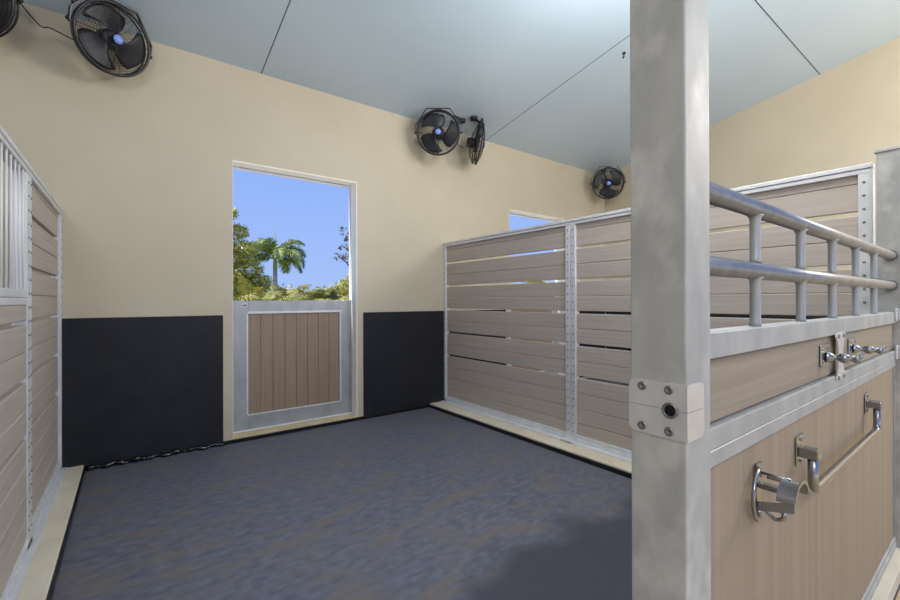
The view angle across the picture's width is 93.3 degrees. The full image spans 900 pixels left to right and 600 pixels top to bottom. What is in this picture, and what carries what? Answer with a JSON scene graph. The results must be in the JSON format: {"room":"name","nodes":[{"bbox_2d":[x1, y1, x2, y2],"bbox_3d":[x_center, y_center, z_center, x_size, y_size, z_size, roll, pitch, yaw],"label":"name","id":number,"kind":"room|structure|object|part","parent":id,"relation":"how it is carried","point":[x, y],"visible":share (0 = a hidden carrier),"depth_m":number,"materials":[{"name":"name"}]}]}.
{"room":"farm building","nodes":[
{"label":"farm building","id":0,"kind":"room"},
{"bbox_2d":[0,0,604,440],"bbox_3d":[-1.647,-0.424,4.491,11.400,3.672,0.200,0,0,-37],"label":"wall","id":1,"kind":"structure","parent":0,"point":[138,168],"depth_m":3.91,"materials":[{"name":"beige paint"}]},
{"bbox_2d":[46,466,85,599],"bbox_3d":[-1.696,1.338,1.772,0.012,0.040,4.079,0,0,-37],"label":"baseboard","id":2,"kind":"structure","parent":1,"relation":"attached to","point":[65,539],"depth_m":2.33,"materials":[{"name":"black rubber"}]},
{"bbox_2d":[62,315,222,467],"bbox_3d":[-2.577,0.736,3.652,1.122,1.184,0.016,0,0,-37],"label":"mat","id":3,"kind":"object","parent":1,"relation":"attached to","point":[132,387],"visible":0.99,"depth_m":3.60,"materials":[{"name":"black rubber"}]},
{"bbox_2d":[86,405,428,470],"bbox_3d":[-1.581,1.343,4.381,3.306,0.065,0.070,0,0,-37],"label":"baseboard","id":4,"kind":"structure","parent":1,"relation":"attached to","point":[198,447],"depth_m":4.01,"materials":[{"name":"black rubber"}]},
{"bbox_2d":[232,160,357,438],"bbox_3d":[-1.618,-0.003,4.509,1.276,2.663,0.204,0,0,-37],"label":"door","id":5,"kind":"structure","parent":1,"relation":"in","point":[295,363],"depth_m":4.55,"materials":[{"name":"white paint"}]},
{"bbox_3d":[-1.651,0.659,4.562,1.256,1.306,0.045,0,0,-37],"label":"frame","id":6,"kind":"part","parent":5,"relation":"part of","materials":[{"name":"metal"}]},
{"bbox_3d":[-1.653,0.642,4.563,0.953,1.030,0.024,0,0,-37],"label":"board panel","id":7,"kind":"part","parent":5,"relation":"part of","materials":[{"name":"brown wood"}]},
{"bbox_3d":[-1.614,1.322,4.506,1.274,0.012,0.204,0,0,-37],"label":"sill","id":8,"kind":"part","parent":5,"relation":"part of","materials":[{"name":"beige paint"}]},
{"bbox_2d":[363,311,443,415],"bbox_3d":[-0.533,0.733,5.188,1.132,1.184,0.016,0,0,-37],"label":"mat","id":9,"kind":"object","parent":1,"relation":"attached to","point":[403,352],"visible":0.98,"depth_m":5.14,"materials":[{"name":"black rubber"}]},
{"bbox_2d":[449,310,505,364],"bbox_3d":[0.393,0.731,5.882,1.062,1.184,0.016,0,0,-37],"label":"mat","id":10,"kind":"object","parent":1,"relation":"attached to","point":[466,310],"visible":0.02,"depth_m":5.90,"materials":[{"name":"black rubber"}]},
{"bbox_2d":[429,404,631,478],"bbox_3d":[0.939,1.336,3.788,0.012,0.036,4.019,0,0,-37],"label":"baseboard","id":11,"kind":"structure","parent":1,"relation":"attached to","point":[568,454],"depth_m":3.90,"materials":[{"name":"black rubber"}]},
{"bbox_2d":[509,209,564,374],"bbox_3d":[1.328,-0.008,6.721,1.276,2.663,0.204,0,0,-37],"label":"door","id":12,"kind":"structure","parent":1,"relation":"in","point":[511,212],"depth_m":6.82,"materials":[{"name":"white paint"}]},
{"bbox_3d":[1.293,0.638,6.775,0.953,1.030,0.024,0,0,-37],"label":"board panel","id":13,"kind":"part","parent":12,"relation":"part of","materials":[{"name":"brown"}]},
{"bbox_3d":[1.295,0.655,6.774,1.256,1.306,0.045,0,0,-37],"label":"frame","id":14,"kind":"part","parent":12,"relation":"part of","materials":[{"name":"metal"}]},
{"bbox_2d":[579,311,604,377],"bbox_3d":[2.388,0.728,7.380,1.040,1.184,0.016,0,0,-37],"label":"mat","id":15,"kind":"object","parent":1,"relation":"attached to","point":[580,312],"visible":0.19,"depth_m":7.44,"materials":[{"name":"black rubber"}]},
{"bbox_2d":[23,0,899,174],"bbox_3d":[0.711,-3.024,1.345,11.400,1.620,8.079,0,0,-37],"label":"ceiling","id":16,"kind":"structure","parent":0,"point":[547,79],"depth_m":4.33,"materials":[{"name":"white paint"}]},
{"bbox_2d":[0,0,23,36],"bbox_3d":[-3.191,-2.042,2.847,0.567,0.544,0.271,0,0,0],"label":"fan","id":17,"kind":"object","parent":16,"relation":"hanging from","point":[7,7],"visible":1,"depth_m":2.88,"materials":[{"name":"black metal"}]},
{"bbox_3d":[-3.080,-1.968,2.876,0.228,0.274,0.051,0,15,-12],"label":"blade","id":18,"kind":"part","parent":17,"relation":"part of","materials":[{"name":"black plastic"}]},
{"bbox_2d":[21,0,152,77],"bbox_3d":[-2.797,-2.032,3.260,0.516,0.552,0.786,0,0,25],"label":"fan","id":19,"kind":"object","parent":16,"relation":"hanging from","point":[94,46],"depth_m":3.25,"materials":[{"name":"black metal"}]},
{"bbox_3d":[-2.963,-2.081,3.145,0.488,0.317,0.055,0,0,-31],"label":"power cord","id":20,"kind":"part","parent":19,"relation":"part of","materials":[{"name":"black rubber"}]},
{"bbox_3d":[-2.679,-1.909,3.231,0.051,0.233,0.254,16,7,25],"label":"blade","id":21,"kind":"part","parent":19,"relation":"part of","materials":[{"name":"black plastic"}]},
{"bbox_3d":[-2.615,-2.144,3.221,0.051,0.191,0.284,16,7,25],"label":"blade","id":22,"kind":"part","parent":19,"relation":"part of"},
{"bbox_3d":[-2.565,-2.009,3.407,0.051,0.304,0.217,16,7,25],"label":"blade","id":23,"kind":"part","parent":19,"relation":"part of","materials":[{"name":"black plastic"}]},
{"bbox_2d":[414,108,464,155],"bbox_3d":[-0.042,-2.009,5.123,0.714,0.562,0.350,0,0,-33],"label":"fan","id":24,"kind":"object","parent":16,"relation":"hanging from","point":[436,120],"visible":1,"depth_m":5.04,"materials":[{"name":"black metal"}]},
{"bbox_3d":[-0.218,-1.880,5.091,0.255,0.233,0.051,0,11,1],"label":"blade","id":25,"kind":"part","parent":24,"relation":"part of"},
{"bbox_3d":[-0.202,-2.118,5.045,0.283,0.191,0.051,0,11,1],"label":"blade","id":26,"kind":"part","parent":24,"relation":"part of","materials":[{"name":"black plastic"}]},
{"bbox_3d":[-0.011,-1.983,5.068,0.217,0.304,0.051,0,11,1],"label":"blade","id":27,"kind":"part","parent":24,"relation":"part of","materials":[{"name":"black plastic"}]},
{"bbox_2d":[466,116,484,164],"bbox_3d":[0.333,-2.030,5.476,0.258,0.563,0.567,0,0,-16],"label":"fan","id":28,"kind":"object","parent":16,"relation":"hanging from","point":[474,143],"visible":1,"depth_m":5.38,"materials":[{"name":"black metal"}]},
{"bbox_3d":[0.268,-2.025,5.476,0.110,0.136,0.136,9,-1,-4],"label":"motor","id":29,"kind":"part","parent":28,"relation":"part of","materials":[{"name":"black metal"}]},
{"bbox_2d":[590,166,625,201],"bbox_3d":[2.685,-1.968,7.178,0.467,0.611,0.476,0,0,-43],"label":"fan","id":30,"kind":"object","parent":16,"relation":"hanging from","point":[606,191],"visible":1,"depth_m":7.14,"materials":[{"name":"black metal"}]},
{"bbox_3d":[2.535,-2.012,7.162,0.227,0.285,0.046,0,0,7],"label":"blade","id":31,"kind":"part","parent":30,"relation":"part of","materials":[{"name":"grey metal"}]},
{"bbox_3d":[2.685,-1.837,7.183,0.301,0.207,0.051,0,14,9],"label":"blade","id":32,"kind":"part","parent":30,"relation":"part of","materials":[{"name":"black metal"}]},
{"bbox_3d":[2.767,-2.047,7.115,0.202,0.260,0.051,0,14,9],"label":"blade","id":33,"kind":"part","parent":30,"relation":"part of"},
{"bbox_2d":[52,378,899,599],"bbox_3d":[-0.336,1.381,2.749,11.000,0.050,4.149,0,0,-37],"label":"floor","id":34,"kind":"structure","parent":0,"point":[425,503],"depth_m":2.58,"materials":[{"name":"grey rubber"}]},
{"bbox_2d":[17,465,83,599],"bbox_3d":[-1.817,1.333,1.656,0.320,0.050,4.119,0,0,-37],"label":"kerb","id":35,"kind":"object","parent":34,"relation":"on","point":[37,581],"visible":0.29,"depth_m":2.30,"materials":[{"name":"beige concrete"}]},
{"bbox_2d":[0,124,66,599],"bbox_3d":[-1.842,0.293,1.710,0.094,2.030,4.008,0,0,-37],"label":"wall","id":36,"kind":"structure","parent":35,"relation":"on","point":[32,473],"depth_m":2.21,"materials":[{"name":"wood"}]},
{"bbox_2d":[0,142,2,287],"bbox_3d":[-1.903,-0.359,1.802,0.010,0.625,0.009,0,0,-37],"label":"bar","id":37,"kind":"object","parent":36,"relation":"in","point":[1,143],"depth_m":1.80,"materials":[{"name":"white metal"}]},
{"bbox_2d":[5,148,7,288],"bbox_3d":[-1.956,-0.359,1.874,0.010,0.625,0.009,0,0,-37],"label":"bar","id":38,"kind":"object","parent":36,"relation":"in","point":[6,149],"depth_m":1.87,"materials":[{"name":"white metal"}]},
{"bbox_2d":[9,154,11,288],"bbox_3d":[-2.010,-0.359,1.945,0.010,0.625,0.009,0,0,-37],"label":"bar","id":39,"kind":"object","parent":36,"relation":"in","point":[10,155],"depth_m":1.94,"materials":[{"name":"white metal"}]},
{"bbox_3d":[-1.455,-0.016,1.171,0.060,0.076,2.560,0,0,-37],"label":"rail","id":40,"kind":"part","parent":36,"relation":"part of","materials":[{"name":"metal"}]},
{"bbox_3d":[-1.450,0.630,1.172,0.046,1.216,2.560,0,0,-37],"label":"board panel","id":41,"kind":"part","parent":36,"relation":"part of","materials":[{"name":"beige wood"}]},
{"bbox_2d":[14,159,16,289],"bbox_3d":[-2.064,-0.358,2.017,0.010,0.625,0.009,0,0,-37],"label":"bar","id":42,"kind":"object","parent":36,"relation":"in","point":[15,254],"depth_m":2.01,"materials":[{"name":"white metal"}]},
{"bbox_2d":[18,164,19,289],"bbox_3d":[-2.118,-0.358,2.088,0.010,0.625,0.009,0,0,-37],"label":"bar","id":43,"kind":"object","parent":36,"relation":"in","point":[18,164],"depth_m":2.09,"materials":[{"name":"white metal"}]},
{"bbox_2d":[12,170,25,289],"bbox_3d":[-2.220,-0.358,2.190,0.050,0.616,0.014,0,0,-37],"label":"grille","id":44,"kind":"object","parent":36,"relation":"in","point":[12,170],"depth_m":2.18,"materials":[{"name":"metal"}]},
{"bbox_3d":[-2.239,0.322,2.219,0.064,1.976,0.060,0,0,-37],"label":"post","id":45,"kind":"part","parent":36,"relation":"part of","materials":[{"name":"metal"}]},
{"bbox_2d":[21,169,23,289],"bbox_3d":[-2.171,-0.358,2.160,0.010,0.625,0.009,0,0,-37],"label":"bar","id":46,"kind":"object","parent":36,"relation":"in","point":[22,170],"depth_m":2.16,"materials":[{"name":"white metal"}]},
{"bbox_3d":[-2.278,0.322,2.272,0.064,1.976,0.060,0,0,-37],"label":"post","id":47,"kind":"part","parent":36,"relation":"part of","materials":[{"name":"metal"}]},
{"bbox_3d":[-1.855,-0.695,1.703,0.068,0.054,4.007,0,0,-37],"label":"rail","id":48,"kind":"part","parent":36,"relation":"part of","materials":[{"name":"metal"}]},
{"bbox_3d":[-1.837,1.274,1.709,0.090,0.068,4.007,0,0,-37],"label":"rail","id":49,"kind":"part","parent":36,"relation":"part of","materials":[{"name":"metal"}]},
{"bbox_3d":[-2.667,0.290,2.776,0.032,1.908,1.214,0,0,-37],"label":"board panel","id":50,"kind":"part","parent":36,"relation":"part of","materials":[{"name":"beige wood"}]},
{"bbox_2d":[430,401,631,473],"bbox_3d":[1.116,1.329,3.921,0.430,0.050,4.019,0,0,-37],"label":"kerb","id":51,"kind":"object","parent":34,"relation":"on","point":[610,461],"visible":0.29,"depth_m":3.97,"materials":[{"name":"beige concrete"}]},
{"bbox_2d":[441,162,874,462],"bbox_3d":[1.113,0.277,3.928,0.139,2.053,4.008,0,0,-37],"label":"wall","id":52,"kind":"structure","parent":51,"relation":"on","point":[593,415],"depth_m":3.86,"materials":[{"name":"wood"}]},
{"bbox_3d":[0.541,0.273,4.759,0.032,1.931,1.895,0,0,-37],"label":"board panel","id":53,"kind":"part","parent":52,"relation":"part of","materials":[{"name":"beige wood"}]},
{"bbox_3d":[1.121,1.270,3.930,0.120,0.068,4.007,0,0,-37],"label":"rail","id":54,"kind":"part","parent":52,"relation":"part of","materials":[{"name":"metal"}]},
{"bbox_3d":[1.119,0.304,3.976,0.064,1.999,0.052,0,0,-37],"label":"post","id":55,"kind":"part","parent":52,"relation":"part of","materials":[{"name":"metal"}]},
{"bbox_3d":[1.154,0.304,3.929,0.064,1.999,0.052,0,0,-37],"label":"post","id":56,"kind":"part","parent":52,"relation":"part of","materials":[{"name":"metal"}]},
{"bbox_3d":[1.139,-0.722,3.951,0.068,0.054,4.007,0,0,-37],"label":"rail","id":57,"kind":"part","parent":52,"relation":"part of","materials":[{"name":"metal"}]},
{"bbox_3d":[1.745,0.267,3.156,0.032,1.931,1.894,0,0,-37],"label":"board panel","id":58,"kind":"part","parent":52,"relation":"part of","materials":[{"name":"beige wood"}]},
{"bbox_3d":[2.325,0.298,2.370,0.064,1.999,0.060,0,0,-37],"label":"post","id":59,"kind":"part","parent":52,"relation":"part of","materials":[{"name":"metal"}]},
{"bbox_2d":[629,0,710,599],"bbox_3d":[0.425,-0.823,0.830,0.110,4.346,0.111,0,0,-37],"label":"post","id":60,"kind":"object","parent":34,"relation":"on","point":[669,384],"visible":1,"depth_m":0.79,"materials":[{"name":"metal"}]},
{"bbox_3d":[0.415,0.228,0.819,0.068,0.053,0.111,0,0,-37],"label":"strike plate","id":61,"kind":"part","parent":60,"relation":"part of","materials":[{"name":"grey metal"}]},
{"bbox_3d":[0.415,0.177,0.819,0.068,0.048,0.111,0,0,-37],"label":"strike plate","id":62,"kind":"part","parent":60,"relation":"part of","materials":[{"name":"grey metal"}]},
{"bbox_2d":[871,547,899,599],"bbox_3d":[1.392,1.314,1.534,2.265,0.070,0.120,0,0,-37],"label":"kerb","id":63,"kind":"object","parent":34,"relation":"on","point":[887,587],"visible":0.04,"depth_m":1.94,"materials":[{"name":"beige concrete"}]},
{"bbox_2d":[709,181,899,599],"bbox_3d":[1.412,0.509,1.505,2.274,1.538,0.133,0,0,-37],"label":"gate","id":64,"kind":"object","parent":63,"relation":"on","point":[769,388],"depth_m":1.25,"materials":[{"name":"metal"}]},
{"bbox_3d":[0.756,0.469,1.040,0.036,0.141,0.008,0,0,-37],"label":"plate","id":65,"kind":"part","parent":64,"relation":"part of","materials":[{"name":"silver metal"}]},
{"bbox_3d":[0.777,0.451,1.011,0.024,0.012,0.070,0,0,-37],"label":"arm","id":66,"kind":"part","parent":64,"relation":"part of","materials":[{"name":"silver metal"}]},
{"bbox_3d":[0.810,0.443,1.038,0.007,0.007,0.060,0,0,-37],"label":"cradle rod","id":67,"kind":"part","parent":64,"relation":"part of","materials":[{"name":"silver metal"}]},
{"bbox_3d":[0.776,0.421,1.013,0.007,0.007,0.060,0,0,-37],"label":"cradle rod","id":68,"kind":"part","parent":64,"relation":"part of","materials":[{"name":"silver metal"}]},
{"bbox_3d":[0.770,0.469,1.000,0.133,0.141,0.089,0,0,-37],"label":"bridle bracket","id":69,"kind":"part","parent":64,"relation":"part of","materials":[{"name":"silver metal"}]},
{"bbox_3d":[1.382,0.787,1.530,2.256,0.884,0.024,0,0,-37],"label":"board panel","id":70,"kind":"part","parent":64,"relation":"part of","materials":[{"name":"beige wood"}]},
{"bbox_3d":[1.388,0.092,1.536,2.274,0.056,0.045,0,0,-37],"label":"rail","id":71,"kind":"part","parent":64,"relation":"part of","materials":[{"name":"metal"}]},
{"bbox_3d":[1.389,0.303,1.535,2.274,0.084,0.045,0,0,-37],"label":"rail","id":72,"kind":"part","parent":64,"relation":"part of","materials":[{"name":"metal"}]},
{"bbox_3d":[1.247,0.183,1.412,0.112,0.072,0.008,0,0,-37],"label":"plate","id":73,"kind":"part","parent":64,"relation":"part of","materials":[{"name":"silver metal"}]},
{"bbox_2d":[795,392,882,492],"bbox_3d":[1.406,0.474,1.501,1.000,0.162,0.050,0,0,-37],"label":"bar","id":74,"kind":"object","parent":64,"relation":"attached to","point":[816,484],"visible":1,"depth_m":1.29,"materials":[{"name":"silver metal"}]},
{"bbox_3d":[1.273,0.183,1.378,0.112,0.072,0.095,0,0,-37],"label":"tie knob","id":75,"kind":"part","parent":64,"relation":"part of","materials":[{"name":"silver metal"}]},
{"bbox_3d":[1.286,0.187,1.384,0.093,0.039,0.036,0,0,39],"label":"knob","id":76,"kind":"part","parent":64,"relation":"part of","materials":[{"name":"silver metal"}]},
{"bbox_3d":[1.559,0.182,1.647,0.112,0.072,0.008,0,0,-37],"label":"plate","id":77,"kind":"part","parent":64,"relation":"part of","materials":[{"name":"silver metal"}]},
{"bbox_3d":[1.585,0.182,1.612,0.112,0.072,0.095,0,0,-37],"label":"tie knob","id":78,"kind":"part","parent":64,"relation":"part of","materials":[{"name":"silver metal"}]},
{"bbox_3d":[1.598,0.187,1.618,0.093,0.039,0.036,0,0,39],"label":"knob","id":79,"kind":"part","parent":64,"relation":"part of","materials":[{"name":"silver metal"}]},
{"bbox_3d":[1.391,1.252,1.534,2.274,0.052,0.043,0,0,-37],"label":"rail","id":80,"kind":"part","parent":64,"relation":"part of","materials":[{"name":"metal"}]},
{"bbox_2d":[874,145,899,547],"bbox_3d":[2.336,0.274,2.254,0.114,2.146,0.102,0,0,-37],"label":"post","id":81,"kind":"object","parent":34,"relation":"on","point":[887,159],"visible":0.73,"depth_m":2.22,"materials":[{"name":"metal"}]},
{"bbox_2d":[605,37,899,347],"bbox_3d":[5.255,-1.174,4.625,0.200,5.134,7.879,0,0,-37],"label":"wall","id":82,"kind":"structure","parent":0,"point":[837,118],"depth_m":5.34,"materials":[{"name":"beige paint"}]},
{"bbox_2d":[606,312,838,350],"bbox_3d":[4.024,0.722,6.088,0.014,1.184,4.009,0,0,-37],"label":"mat","id":83,"kind":"object","parent":82,"relation":"attached to","point":[617,313],"visible":0.02,"depth_m":5.99,"materials":[{"name":"black rubber"}]},
{"label":"outside","id":84,"kind":"structure","parent":0,"visible":0},
{"bbox_3d":[-20.453,1.691,43.898,140.000,0.180,85.221,0,0,-37],"label":"ground","id":85,"kind":"structure","parent":84,"visible":0},
{"bbox_2d":[233,207,272,297],"bbox_3d":[-9.162,-1.251,17.797,3.492,5.559,2.326,0,0,-37],"label":"tree","id":86,"kind":"object","parent":85,"relation":"on","point":[242,254],"visible":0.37,"depth_m":17.92,"materials":[{"name":"green plant"}]},
{"bbox_2d":[236,281,280,294],"bbox_3d":[-10.201,0.126,21.475,2.912,2.829,3.166,0,0,21],"label":"bush","id":87,"kind":"object","parent":85,"relation":"on","point":[266,290],"visible":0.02,"depth_m":22.06,"materials":[{"name":"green plant"}]},
{"bbox_2d":[237,277,300,300],"bbox_3d":[-6.876,0.342,16.011,2.899,2.361,2.642,0,0,-37],"label":"bush","id":88,"kind":"object","parent":85,"relation":"on","point":[267,297],"visible":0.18,"depth_m":15.83,"materials":[{"name":"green plant"}]},
{"bbox_2d":[243,225,307,291],"bbox_3d":[-11.453,-1.685,27.712,4.302,6.473,3.972,0,0,-37],"label":"palm","id":89,"kind":"object","parent":85,"relation":"on","point":[281,252],"visible":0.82,"depth_m":27.59,"materials":[{"name":"green plant"}]},
{"bbox_2d":[269,283,315,300],"bbox_3d":[-7.807,0.352,20.395,2.813,2.355,2.724,0,0,27],"label":"bush","id":90,"kind":"object","parent":85,"relation":"on","point":[304,287],"visible":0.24,"depth_m":20.28,"materials":[{"name":"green plant"}]},
{"bbox_2d":[268,283,346,298],"bbox_3d":[-3.576,0.300,32.286,33.884,3.662,7.692,0,0,-7],"label":"hedge","id":91,"kind":"object","parent":85,"relation":"on","point":[323,287],"visible":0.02,"depth_m":31.67,"materials":[{"name":"green plant"}]},
{"bbox_2d":[304,287,342,300],"bbox_3d":[-7.576,0.375,25.160,2.964,2.331,3.285,0,0,8],"label":"bush","id":92,"kind":"object","parent":85,"relation":"on","point":[331,293],"visible":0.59,"depth_m":24.66,"materials":[{"name":"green plant"}]},
{"bbox_2d":[316,291,348,300],"bbox_3d":[-5.658,0.507,21.549,2.359,2.043,2.766,0,0,-25],"label":"bush","id":93,"kind":"object","parent":85,"relation":"on","point":[347,295],"visible":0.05,"depth_m":21.34,"materials":[{"name":"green plant"}]},
{"bbox_2d":[332,226,348,266],"bbox_3d":[-3.831,-0.808,17.672,1.247,4.642,2.160,0,0,38],"label":"sparse tree","id":94,"kind":"object","parent":85,"relation":"on","point":[346,239],"visible":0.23,"depth_m":17.36,"materials":[{"name":"green plant"}]},
{"bbox_2d":[333,273,348,295],"bbox_3d":[-6.241,-0.177,28.179,3.840,3.433,2.436,0,0,-37],"label":"round tree","id":95,"kind":"object","parent":85,"relation":"on","point":[344,285],"visible":0.09,"depth_m":27.57,"materials":[{"name":"green plant"}]},
{"bbox_3d":[-1.455,1.572,10.268,50.000,0.200,8.821,0,0,-37],"label":"path","id":96,"kind":"object","parent":85,"relation":"on","visible":0},
{"bbox_2d":[233,293,259,300],"bbox_3d":[-5.806,0.661,11.044,2.232,1.698,2.127,0,0,22],"label":"bush","id":97,"kind":"object","parent":96,"relation":"on","point":[245,297],"visible":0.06,"depth_m":11.04,"materials":[{"name":"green plant"}]},
{"bbox_2d":[287,290,339,300],"bbox_3d":[-4.361,0.591,12.935,2.030,1.838,2.378,0,0,-13],"label":"bush","id":98,"kind":"object","parent":96,"relation":"on","point":[295,298],"visible":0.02,"depth_m":13.03,"materials":[{"name":"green plant"}]},
{"bbox_2d":[520,281,554,296],"bbox_3d":[3.432,0.274,15.136,2.544,2.437,2.748,0,0,-37],"label":"bush","id":99,"kind":"object","parent":96,"relation":"on","point":[527,282],"visible":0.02,"depth_m":14.58,"materials":[{"name":"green plant"}]}
]}

